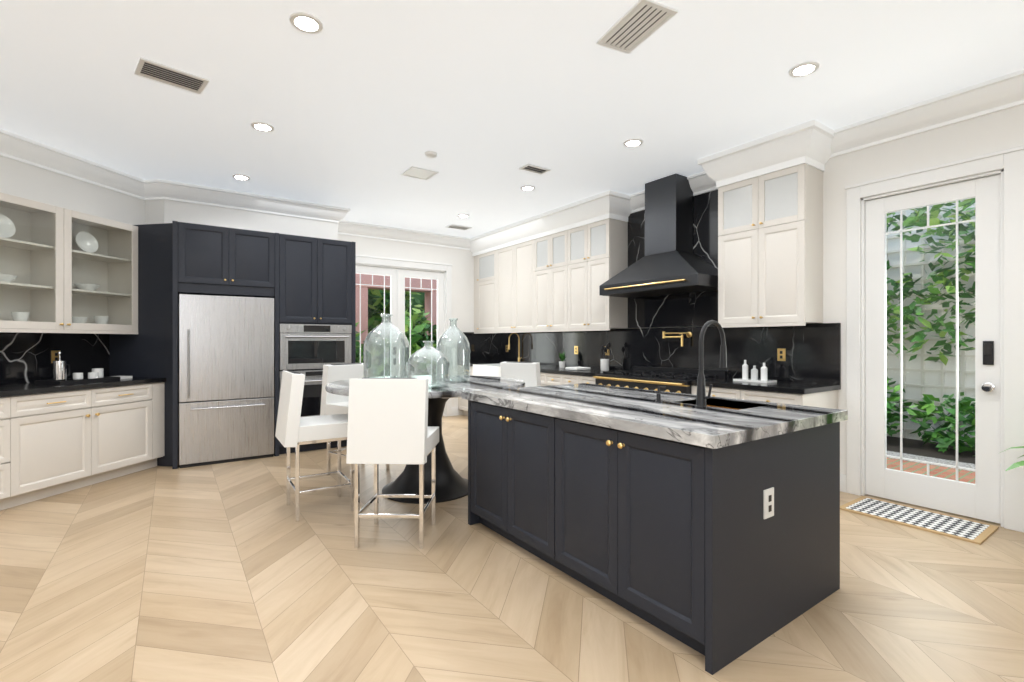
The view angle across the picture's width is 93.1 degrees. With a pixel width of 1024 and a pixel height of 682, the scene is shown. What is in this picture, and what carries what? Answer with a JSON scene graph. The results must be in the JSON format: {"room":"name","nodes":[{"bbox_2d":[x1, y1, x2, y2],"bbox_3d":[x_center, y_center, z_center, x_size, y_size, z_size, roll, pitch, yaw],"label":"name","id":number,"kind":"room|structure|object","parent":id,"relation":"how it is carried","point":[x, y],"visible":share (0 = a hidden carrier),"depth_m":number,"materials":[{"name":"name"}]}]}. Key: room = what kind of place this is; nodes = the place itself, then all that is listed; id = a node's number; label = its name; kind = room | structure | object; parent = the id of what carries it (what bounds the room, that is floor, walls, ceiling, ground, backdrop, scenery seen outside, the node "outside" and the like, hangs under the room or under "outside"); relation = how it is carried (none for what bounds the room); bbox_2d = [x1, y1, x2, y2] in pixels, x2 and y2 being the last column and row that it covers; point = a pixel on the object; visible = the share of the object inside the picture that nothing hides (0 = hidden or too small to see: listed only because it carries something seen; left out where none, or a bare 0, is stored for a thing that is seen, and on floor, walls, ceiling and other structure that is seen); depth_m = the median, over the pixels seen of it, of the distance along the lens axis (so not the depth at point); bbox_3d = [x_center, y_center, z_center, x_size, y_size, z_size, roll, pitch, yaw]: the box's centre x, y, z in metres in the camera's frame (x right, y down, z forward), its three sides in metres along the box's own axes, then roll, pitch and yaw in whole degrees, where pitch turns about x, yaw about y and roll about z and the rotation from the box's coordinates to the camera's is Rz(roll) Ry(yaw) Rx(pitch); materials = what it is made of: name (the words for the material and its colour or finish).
{"room":"kitchen","nodes":[
{"label":"kitchen","id":0,"kind":"room"},
{"bbox_2d":[0,332,108,395],"bbox_3d":[-4.501,0.142,3.886,1.823,0.476,1.823,0,0,-35],"label":"backsplash","id":1,"kind":"structure","parent":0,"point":[25,358],"depth_m":4.48,"materials":[{"name":"black stone"}]},
{"bbox_2d":[0,156,144,224],"bbox_3d":[-4.822,-0.250,2.709,0.200,3.100,5.850,0,0,10],"label":"wall","id":2,"kind":"structure","parent":0,"point":[27,181],"depth_m":4.76,"materials":[{"name":"white paint"}]},
{"bbox_2d":[0,192,137,333],"bbox_3d":[-4.336,-0.636,3.694,0.412,1.127,2.880,0,0,10],"label":"upper cabinet","id":3,"kind":"object","parent":2,"relation":"attached to","point":[47,260],"depth_m":4.42,"materials":[{"name":"white wood"}]},
{"bbox_2d":[0,214,15,237],"bbox_3d":[-4.307,-0.958,4.064,0.100,0.224,0.210,0,0,10],"label":"plate","id":4,"kind":"object","parent":3,"relation":"in","point":[8,231],"depth_m":4.11,"materials":[{"name":"white ceramic"}]},
{"bbox_2d":[0,274,17,281],"bbox_3d":[-4.304,-0.521,4.085,0.194,0.070,0.194,0,0,25],"label":"bowl","id":5,"kind":"object","parent":3,"relation":"in","point":[12,277],"depth_m":4.06,"materials":[{"name":"white ceramic"}]},
{"bbox_2d":[11,312,29,320],"bbox_3d":[-4.280,-0.191,4.223,0.116,0.120,0.116,0,0,-35],"label":"bowl","id":6,"kind":"object","parent":3,"relation":"in","point":[23,317],"depth_m":4.19,"materials":[{"name":"white ceramic"}]},
{"bbox_2d":[72,317,87,322],"bbox_3d":[-4.200,-0.181,4.676,0.164,0.100,0.164,0,0,-35],"label":"bowl","id":7,"kind":"object","parent":3,"relation":"in","point":[74,319],"depth_m":4.64,"materials":[{"name":"white ceramic"}]},
{"bbox_2d":[75,232,97,252],"bbox_3d":[-4.186,-0.958,4.754,0.100,0.224,0.210,0,0,10],"label":"plate","id":8,"kind":"object","parent":3,"relation":"in","point":[86,246],"depth_m":4.76,"materials":[{"name":"white ceramic"}]},
{"bbox_2d":[74,283,99,290],"bbox_3d":[-4.182,-0.521,4.773,0.194,0.070,0.194,0,0,25],"label":"bowl","id":9,"kind":"object","parent":3,"relation":"in","point":[82,286],"depth_m":4.71,"materials":[{"name":"white ceramic"}]},
{"bbox_2d":[94,316,108,323],"bbox_3d":[-4.158,-0.191,4.911,0.116,0.120,0.116,0,0,-35],"label":"bowl","id":10,"kind":"object","parent":3,"relation":"in","point":[102,319],"depth_m":4.87,"materials":[{"name":"white ceramic"}]},
{"bbox_2d":[0,69,1023,249],"bbox_3d":[-1.209,-1.707,2.206,8.950,0.184,10.000,0,0,-35],"label":"crown molding","id":11,"kind":"structure","parent":2,"relation":"attached to","point":[990,96],"depth_m":4.71,"materials":[{"name":"white"}]},
{"bbox_2d":[145,199,337,239],"bbox_3d":[-3.564,-0.250,6.355,2.248,3.100,0.900,0,0,-35],"label":"wall","id":12,"kind":"structure","parent":0,"point":[161,211],"depth_m":5.93,"materials":[{"name":"white paint"}]},
{"bbox_2d":[338,234,473,414],"bbox_3d":[-1.656,-0.250,8.118,2.900,3.100,0.200,0,0,-35],"label":"wall","id":13,"kind":"structure","parent":0,"point":[461,261],"depth_m":8.43,"materials":[{"name":"white paint"}]},
{"bbox_2d":[356,255,451,416],"bbox_3d":[-1.885,-0.013,7.940,1.920,2.625,0.230,0,0,-35],"label":"door frame","id":14,"kind":"structure","parent":13,"relation":"attached to","point":[397,287],"depth_m":7.95,"materials":[{"name":"white wood"}]},
{"bbox_2d":[473,363,500,376],"bbox_3d":[-0.391,0.501,7.660,0.028,0.231,0.850,0,0,-35],"label":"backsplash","id":15,"kind":"structure","parent":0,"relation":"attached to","point":[479,369],"depth_m":7.70,"materials":[{"name":"white"}]},
{"bbox_2d":[0,415,1023,681],"bbox_3d":[-1.229,1.350,2.191,9.500,0.100,10.600,0,0,-35],"label":"floor","id":16,"kind":"structure","parent":0,"point":[222,573],"depth_m":2.43,"materials":[{"name":"brown wood"}]},
{"bbox_2d":[0,408,11,510],"bbox_3d":[-4.221,0.860,3.522,0.847,0.880,0.847,0,0,-35],"label":"base cabinet","id":17,"kind":"object","parent":16,"relation":"on","point":[5,413],"depth_m":3.68,"materials":[{"name":"white wood"}]},
{"bbox_2d":[12,400,155,506],"bbox_3d":[-4.074,0.860,4.359,1.342,0.880,1.342,0,0,-35],"label":"base cabinet","id":18,"kind":"object","parent":16,"relation":"on","point":[55,439],"depth_m":4.19,"materials":[{"name":"white wood"}]},
{"bbox_2d":[0,377,165,407],"bbox_3d":[-4.157,0.400,3.825,2.318,0.040,2.318,0,0,-35],"label":"countertop","id":19,"kind":"structure","parent":18,"relation":"on","point":[134,388],"depth_m":4.39,"materials":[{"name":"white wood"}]},
{"bbox_2d":[34,352,131,383],"bbox_3d":[-4.019,0.238,4.608,0.280,0.284,0.710,0,0,10],"label":"tray","id":20,"kind":"object","parent":19,"relation":"on","point":[60,375],"visible":1,"depth_m":4.39,"materials":[{"name":"black"}]},
{"bbox_2d":[156,388,164,465],"bbox_3d":[-3.957,0.860,5.018,0.592,0.880,0.592,0,0,-35],"label":"base cabinet","id":21,"kind":"object","parent":16,"relation":"on","point":[160,404],"depth_m":4.98,"materials":[{"name":"white wood"}]},
{"bbox_2d":[178,294,273,467],"bbox_3d":[-3.237,0.407,5.486,0.886,1.785,0.852,0,0,-35],"label":"fridge","id":22,"kind":"object","parent":16,"relation":"on","point":[225,379],"visible":1,"depth_m":5.16,"materials":[{"name":"silver metal"}]},
{"bbox_2d":[109,221,355,468],"bbox_3d":[-3.132,0.040,5.599,2.407,2.520,0.832,0,0,-35],"label":"cabinet block","id":23,"kind":"object","parent":16,"relation":"on","point":[304,280],"visible":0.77,"depth_m":5.17,"materials":[{"name":"grey wood"}]},
{"bbox_2d":[279,324,351,416],"bbox_3d":[-2.500,0.385,6.007,0.805,1.160,0.844,0,0,-35],"label":"wall oven","id":24,"kind":"object","parent":23,"relation":"in","point":[308,351],"visible":0.65,"depth_m":5.67,"materials":[{"name":"silver metal"}]},
{"bbox_2d":[275,370,353,521],"bbox_3d":[-1.511,0.765,3.770,0.557,1.070,0.493,0,0,-35],"label":"chair","id":25,"kind":"object","parent":16,"relation":"on","point":[295,429],"visible":0.96,"depth_m":3.58,"materials":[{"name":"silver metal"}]},
{"bbox_2d":[320,363,389,472],"bbox_3d":[-1.540,0.765,4.838,0.541,1.070,0.480,0,0,35],"label":"chair","id":26,"kind":"object","parent":16,"relation":"on","point":[332,404],"visible":0.25,"depth_m":4.77,"materials":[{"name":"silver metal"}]},
{"bbox_2d":[346,378,438,548],"bbox_3d":[-0.766,0.765,3.227,0.480,1.070,0.541,0,0,2],"label":"chair","id":27,"kind":"object","parent":16,"relation":"on","point":[387,420],"visible":1,"depth_m":2.99,"materials":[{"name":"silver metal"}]},
{"bbox_2d":[325,375,524,503],"bbox_3d":[-0.733,0.830,4.272,1.700,0.940,1.700,0,0,-35],"label":"dining table","id":28,"kind":"object","parent":16,"relation":"on","point":[451,483],"visible":0.52,"depth_m":4.09,"materials":[{"name":"stone"}]},
{"bbox_2d":[363,314,408,377],"bbox_3d":[-1.123,0.059,4.341,0.400,0.600,0.400,0,0,-35],"label":"bottle","id":29,"kind":"object","parent":28,"relation":"on","point":[384,328],"visible":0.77,"depth_m":4.25,"materials":[{"name":"clear glass"}]},
{"bbox_2d":[407,341,449,387],"bbox_3d":[-0.659,0.179,3.836,0.330,0.360,0.330,0,0,-35],"label":"bottle","id":30,"kind":"object","parent":28,"relation":"on","point":[446,369],"visible":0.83,"depth_m":3.77,"materials":[{"name":"clear glass"}]},
{"bbox_2d":[436,318,469,382],"bbox_3d":[-0.523,0.079,4.321,0.300,0.560,0.300,0,0,-35],"label":"bottle","id":31,"kind":"object","parent":28,"relation":"on","point":[466,344],"visible":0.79,"depth_m":4.26,"materials":[{"name":"clear glass"}]},
{"bbox_2d":[458,367,472,415],"bbox_3d":[-0.520,0.860,8.455,0.650,0.879,0.550,0,0,-35],"label":"base cabinet","id":32,"kind":"object","parent":16,"relation":"on","point":[462,403],"depth_m":8.35,"materials":[{"name":"white wood"}]},
{"bbox_2d":[500,361,540,386],"bbox_3d":[-0.020,0.765,5.232,0.480,1.070,0.541,0,0,37],"label":"chair","id":33,"kind":"object","parent":16,"relation":"on","point":[528,373],"visible":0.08,"depth_m":5.30,"materials":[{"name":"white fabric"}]},
{"bbox_2d":[540,371,560,385],"bbox_3d":[0.716,0.860,6.690,0.650,0.879,0.660,0,0,-35],"label":"base cabinet","id":34,"kind":"object","parent":16,"relation":"on","point":[546,379],"depth_m":6.45,"materials":[{"name":"white wood"}]},
{"bbox_2d":[561,375,594,384],"bbox_3d":[1.095,0.860,6.149,0.650,0.879,0.660,0,0,-35],"label":"base cabinet","id":35,"kind":"object","parent":16,"relation":"on","point":[565,379],"depth_m":6.01,"materials":[{"name":"white wood"}]},
{"bbox_2d":[458,363,602,374],"bbox_3d":[0.295,0.400,7.274,0.670,0.041,3.420,0,0,-35],"label":"countertop","id":36,"kind":"structure","parent":35,"relation":"on","point":[552,370],"depth_m":6.25,"materials":[{"name":"black stone"}]},
{"bbox_2d":[508,333,521,361],"bbox_3d":[0.055,0.120,7.942,0.244,0.520,0.106,0,0,-35],"label":"sink faucet","id":37,"kind":"object","parent":36,"relation":"on","point":[519,358],"visible":0.94,"depth_m":8.00,"materials":[{"name":"gold metal"}]},
{"bbox_2d":[559,352,565,367],"bbox_3d":[0.721,0.258,6.915,0.114,0.243,0.127,0,0,-35],"label":"plant pot","id":38,"kind":"object","parent":36,"relation":"on","point":[562,362],"visible":1,"depth_m":6.88,"materials":[{"name":"white ceramic"}]},
{"bbox_2d":[565,367,590,369],"bbox_3d":[0.868,0.362,6.388,0.250,0.034,0.230,0,0,-35],"label":"folded towel","id":39,"kind":"object","parent":36,"relation":"on","point":[577,368],"visible":1,"depth_m":6.31,"materials":[{"name":"white fabric"}]},
{"bbox_2d":[600,342,610,370],"bbox_3d":[1.190,0.197,6.198,0.132,0.364,0.121,0,0,-35],"label":"utensil crock","id":40,"kind":"object","parent":36,"relation":"on","point":[604,364],"visible":1,"depth_m":6.16,"materials":[{"name":"white ceramic"}]},
{"bbox_2d":[461,395,839,674],"bbox_3d":[0.693,0.855,2.982,1.182,0.890,1.913,0,0,-35],"label":"kitchen island","id":41,"kind":"object","parent":16,"relation":"on","point":[711,532],"depth_m":2.24,"materials":[{"name":"grey wood"}]},
{"bbox_2d":[461,387,808,450],"bbox_3d":[0.505,0.385,2.856,0.735,0.050,1.970,0,0,-35],"label":"island countertop","id":42,"kind":"structure","parent":41,"relation":"on","point":[719,426],"depth_m":2.38,"materials":[{"name":"grey stone"}]},
{"bbox_2d":[655,386,665,402],"bbox_3d":[0.878,0.312,2.861,0.080,0.096,0.039,0,0,-35],"label":"soap dispenser","id":43,"kind":"object","parent":42,"relation":"on","point":[658,397],"visible":1,"depth_m":2.84,"materials":[{"name":"black metal"}]},
{"bbox_2d":[695,320,726,407],"bbox_3d":[1.114,0.121,2.662,0.259,0.476,0.096,0,0,-35],"label":"island faucet","id":44,"kind":"object","parent":42,"relation":"on","point":[701,397],"visible":1,"depth_m":2.61,"materials":[{"name":"black metal"}]},
{"bbox_2d":[593,366,727,393],"bbox_3d":[1.583,0.805,5.331,0.744,0.990,1.230,0,0,-35],"label":"range","id":45,"kind":"object","parent":16,"relation":"on","point":[676,380],"visible":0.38,"depth_m":5.17,"materials":[{"name":"black metal"}]},
{"bbox_2d":[692,387,837,408],"bbox_3d":[2.285,0.860,4.449,0.650,0.879,1.010,0,0,-35],"label":"base cabinet","id":46,"kind":"object","parent":16,"relation":"on","point":[823,399],"depth_m":4.11,"materials":[{"name":"white wood"}]},
{"bbox_2d":[690,379,840,394],"bbox_3d":[2.283,0.400,4.436,0.670,0.041,1.030,0,0,-35],"label":"countertop","id":47,"kind":"structure","parent":46,"relation":"on","point":[781,384],"depth_m":4.19,"materials":[{"name":"black stone"}]},
{"bbox_2d":[733,360,776,382],"bbox_3d":[2.274,0.280,4.546,0.180,0.200,0.320,0,0,-35],"label":"tray","id":48,"kind":"object","parent":47,"relation":"on","point":[754,376],"visible":1,"depth_m":4.52,"materials":[{"name":"white ceramic"}]},
{"bbox_2d":[840,496,998,544],"bbox_3d":[2.951,1.293,3.562,0.480,0.013,0.810,0,0,-35],"label":"door mat","id":49,"kind":"object","parent":16,"relation":"on","point":[975,532],"visible":0.89,"depth_m":3.50,"materials":[{"name":"multicoloured"}]},
{"bbox_2d":[1000,446,1023,470],"bbox_3d":[3.328,0.913,2.764,0.784,0.773,0.851,0,0,-35],"label":"potted fern","id":50,"kind":"object","parent":16,"relation":"on","point":[1016,464],"visible":1,"depth_m":2.92,"materials":[{"name":"green plant"}]},
{"bbox_2d":[0,0,1023,237],"bbox_3d":[-1.229,-1.875,2.191,9.500,0.150,10.600,0,0,-35],"label":"ceiling","id":51,"kind":"structure","parent":0,"point":[360,106],"depth_m":3.43,"materials":[{"name":"white paint"}]},
{"bbox_2d":[134,57,208,93],"bbox_3d":[-2.306,-1.793,3.293,0.380,0.014,0.250,0,0,-45],"label":"ceiling vent","id":52,"kind":"object","parent":51,"relation":"in","point":[163,73],"visible":0.98,"depth_m":3.28,"materials":[{"name":"white metal"}]},
{"bbox_2d":[232,174,249,180],"bbox_3d":[-2.968,-1.794,5.320,0.176,0.012,0.176,0,0,-35],"label":"recessed light","id":53,"kind":"object","parent":51,"relation":"in","point":[241,177],"visible":1,"depth_m":5.31,"materials":[{"name":"white"}]},
{"bbox_2d":[251,122,273,131],"bbox_3d":[-2.090,-1.794,4.066,0.176,0.012,0.176,0,0,-35],"label":"recessed light","id":54,"kind":"object","parent":51,"relation":"in","point":[262,126],"visible":1,"depth_m":4.06,"materials":[{"name":"white"}]},
{"bbox_2d":[289,12,322,33],"bbox_3d":[-1.161,-1.794,2.739,0.176,0.012,0.176,0,0,-35],"label":"recessed light","id":55,"kind":"object","parent":51,"relation":"in","point":[304,22],"visible":0.98,"depth_m":2.74,"materials":[{"name":"white"}]},
{"bbox_2d":[401,166,438,180],"bbox_3d":[-0.987,-1.793,5.193,0.300,0.014,0.300,0,0,-35],"label":"ceiling vent","id":56,"kind":"object","parent":51,"relation":"in","point":[419,173],"visible":0.92,"depth_m":5.18,"materials":[{"name":"white"}]},
{"bbox_2d":[425,151,436,157],"bbox_3d":[-0.775,-1.781,4.646,0.120,0.038,0.120,0,0,-35],"label":"smoke detector","id":57,"kind":"object","parent":51,"relation":"attached to","point":[430,154],"visible":1,"depth_m":4.61,"materials":[{"name":"white plastic"}]},
{"bbox_2d":[446,224,471,229],"bbox_3d":[-0.841,-1.793,7.652,0.360,0.014,0.200,0,0,-35],"label":"ceiling vent","id":58,"kind":"object","parent":51,"relation":"in","point":[453,226],"visible":1,"depth_m":7.64,"materials":[{"name":"white"}]},
{"bbox_2d":[457,214,468,217],"bbox_3d":[-0.697,-1.794,6.958,0.176,0.012,0.176,0,0,-35],"label":"recessed light","id":59,"kind":"object","parent":51,"relation":"in","point":[463,215],"visible":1,"depth_m":6.94,"materials":[{"name":"white"}]},
{"bbox_2d":[520,185,534,190],"bbox_3d":[0.186,-1.794,5.697,0.176,0.012,0.176,0,0,-35],"label":"recessed light","id":60,"kind":"object","parent":51,"relation":"in","point":[527,188],"visible":0.98,"depth_m":5.69,"materials":[{"name":"white"}]},
{"bbox_2d":[519,163,550,174],"bbox_3d":[0.239,-1.793,5.063,0.300,0.014,0.160,0,0,-35],"label":"ceiling vent","id":61,"kind":"object","parent":51,"relation":"in","point":[528,167],"visible":0.98,"depth_m":5.05,"materials":[{"name":"white metal"}]},
{"bbox_2d":[623,138,642,146],"bbox_3d":[1.098,-1.794,4.394,0.176,0.012,0.176,0,0,-35],"label":"recessed light","id":62,"kind":"object","parent":51,"relation":"in","point":[635,142],"visible":0.96,"depth_m":4.39,"materials":[{"name":"white"}]},
{"bbox_2d":[596,0,677,53],"bbox_3d":[0.705,-1.793,2.776,0.240,0.014,0.420,0,0,-25],"label":"ceiling vent","id":63,"kind":"object","parent":51,"relation":"in","point":[639,22],"visible":1,"depth_m":2.75,"materials":[{"name":"white metal"}]},
{"bbox_2d":[789,61,819,77],"bbox_3d":[1.930,-1.794,3.207,0.176,0.012,0.176,0,0,-35],"label":"recessed light","id":64,"kind":"object","parent":51,"relation":"in","point":[803,69],"visible":0.98,"depth_m":3.20,"materials":[{"name":"white"}]},
{"bbox_2d":[625,104,1023,473],"bbox_3d":[2.539,-0.250,4.830,0.200,3.100,10.400,0,0,-35],"label":"wall","id":65,"kind":"structure","parent":0,"point":[1000,130],"depth_m":4.00,"materials":[{"name":"white paint"}]},
{"bbox_2d":[485,363,500,366],"bbox_3d":[-0.402,0.501,8.154,0.522,0.231,0.028,0,0,-35],"label":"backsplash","id":66,"kind":"structure","parent":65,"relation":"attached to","point":[486,364],"depth_m":8.19,"materials":[{"name":"white"}]},
{"bbox_2d":[469,190,636,333],"bbox_3d":[0.375,-0.979,7.321,0.484,1.638,3.435,0,0,-35],"label":"upper cabinet","id":67,"kind":"object","parent":65,"relation":"attached to","point":[546,271],"depth_m":6.71,"materials":[{"name":"white wood"}]},
{"bbox_2d":[452,407,846,492],"bbox_3d":[1.269,1.225,3.941,2.900,0.150,10.000,0,0,-35],"label":"baseboard","id":68,"kind":"structure","parent":65,"relation":"attached to","point":[842,476],"depth_m":4.19,"materials":[{"name":"white wood"}]},
{"bbox_2d":[599,174,717,297],"bbox_3d":[1.633,-1.166,5.366,0.621,1.262,1.320,0,0,-35],"label":"range hood","id":69,"kind":"object","parent":65,"relation":"attached to","point":[669,263],"visible":0.92,"depth_m":5.28,"materials":[{"name":"black metal"}]},
{"bbox_2d":[663,331,691,345],"bbox_3d":[1.859,-0.025,5.500,0.102,0.170,0.348,0,0,-35],"label":"pot filler","id":70,"kind":"object","parent":65,"relation":"attached to","point":[688,334],"visible":1,"depth_m":5.43,"materials":[{"name":"gold metal"}]},
{"bbox_2d":[697,119,834,326],"bbox_3d":[2.344,-0.979,4.509,0.484,1.638,1.070,0,0,-35],"label":"upper cabinet","id":71,"kind":"object","parent":65,"relation":"attached to","point":[758,229],"depth_m":4.37,"materials":[{"name":"white wood"}]},
{"bbox_2d":[845,145,1023,532],"bbox_3d":[3.255,-0.013,3.781,0.230,2.625,1.080,0,0,-35],"label":"door","id":72,"kind":"structure","parent":65,"relation":"attached to","point":[980,498],"depth_m":3.61,"materials":[{"name":"white wood"}]},
{"label":"outside","id":73,"kind":"structure","parent":0,"visible":0},
{"bbox_2d":[887,436,974,483],"bbox_3d":[4.980,1.331,4.708,3.640,0.058,10.000,0,0,-35],"label":"ground","id":74,"kind":"structure","parent":73,"point":[911,451],"depth_m":5.34,"materials":[{"name":"brick"}]},
{"bbox_2d":[887,200,974,442],"bbox_3d":[6.068,-0.325,5.469,0.185,3.350,10.000,0,0,-35],"label":"wall","id":75,"kind":"structure","parent":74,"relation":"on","point":[920,381],"depth_m":6.30,"materials":[{"name":"white"}]},
{"bbox_2d":[887,198,974,364],"bbox_3d":[4.396,-0.628,5.970,1.928,2.271,3.368,0,0,-35],"label":"tree","id":76,"kind":"object","parent":75,"relation":"attached to","point":[912,219],"depth_m":5.89,"materials":[{"name":"green plant"}]},
{"bbox_2d":[887,377,974,455],"bbox_3d":[4.878,0.873,6.015,0.802,0.938,3.490,0,0,-35],"label":"shrubs","id":77,"kind":"object","parent":74,"relation":"on","point":[947,437],"depth_m":5.70,"materials":[{"name":"green plant"}]},
{"bbox_3d":[-3.646,1.333,11.309,9.000,0.055,7.290,0,0,-35],"label":"ground","id":78,"kind":"structure","parent":73,"visible":0},
{"bbox_2d":[356,322,389,376],"label":"plants","id":79,"kind":"object","parent":78,"relation":"on","point":[358,333],"depth_m":9.30,"materials":[{"name":"green plant"}]},
{"bbox_2d":[368,289,424,352],"bbox_3d":[-3.735,-0.177,11.909,8.681,3.168,1.126,0,0,-35],"label":"hedge","id":80,"kind":"object","parent":78,"relation":"on","point":[375,311],"depth_m":12.15,"materials":[{"name":"green plant"}]},
{"bbox_2d":[356,273,436,343],"bbox_3d":[-3.873,-0.325,11.633,9.000,3.350,3.100,0,0,-35],"label":"house","id":81,"kind":"structure","parent":78,"relation":"on","point":[364,295],"depth_m":10.46,"materials":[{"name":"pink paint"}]},
{"bbox_2d":[405,308,436,374],"label":"plants","id":82,"kind":"object","parent":78,"relation":"on","point":[416,321],"depth_m":9.77,"materials":[{"name":"green plant"}]}
]}

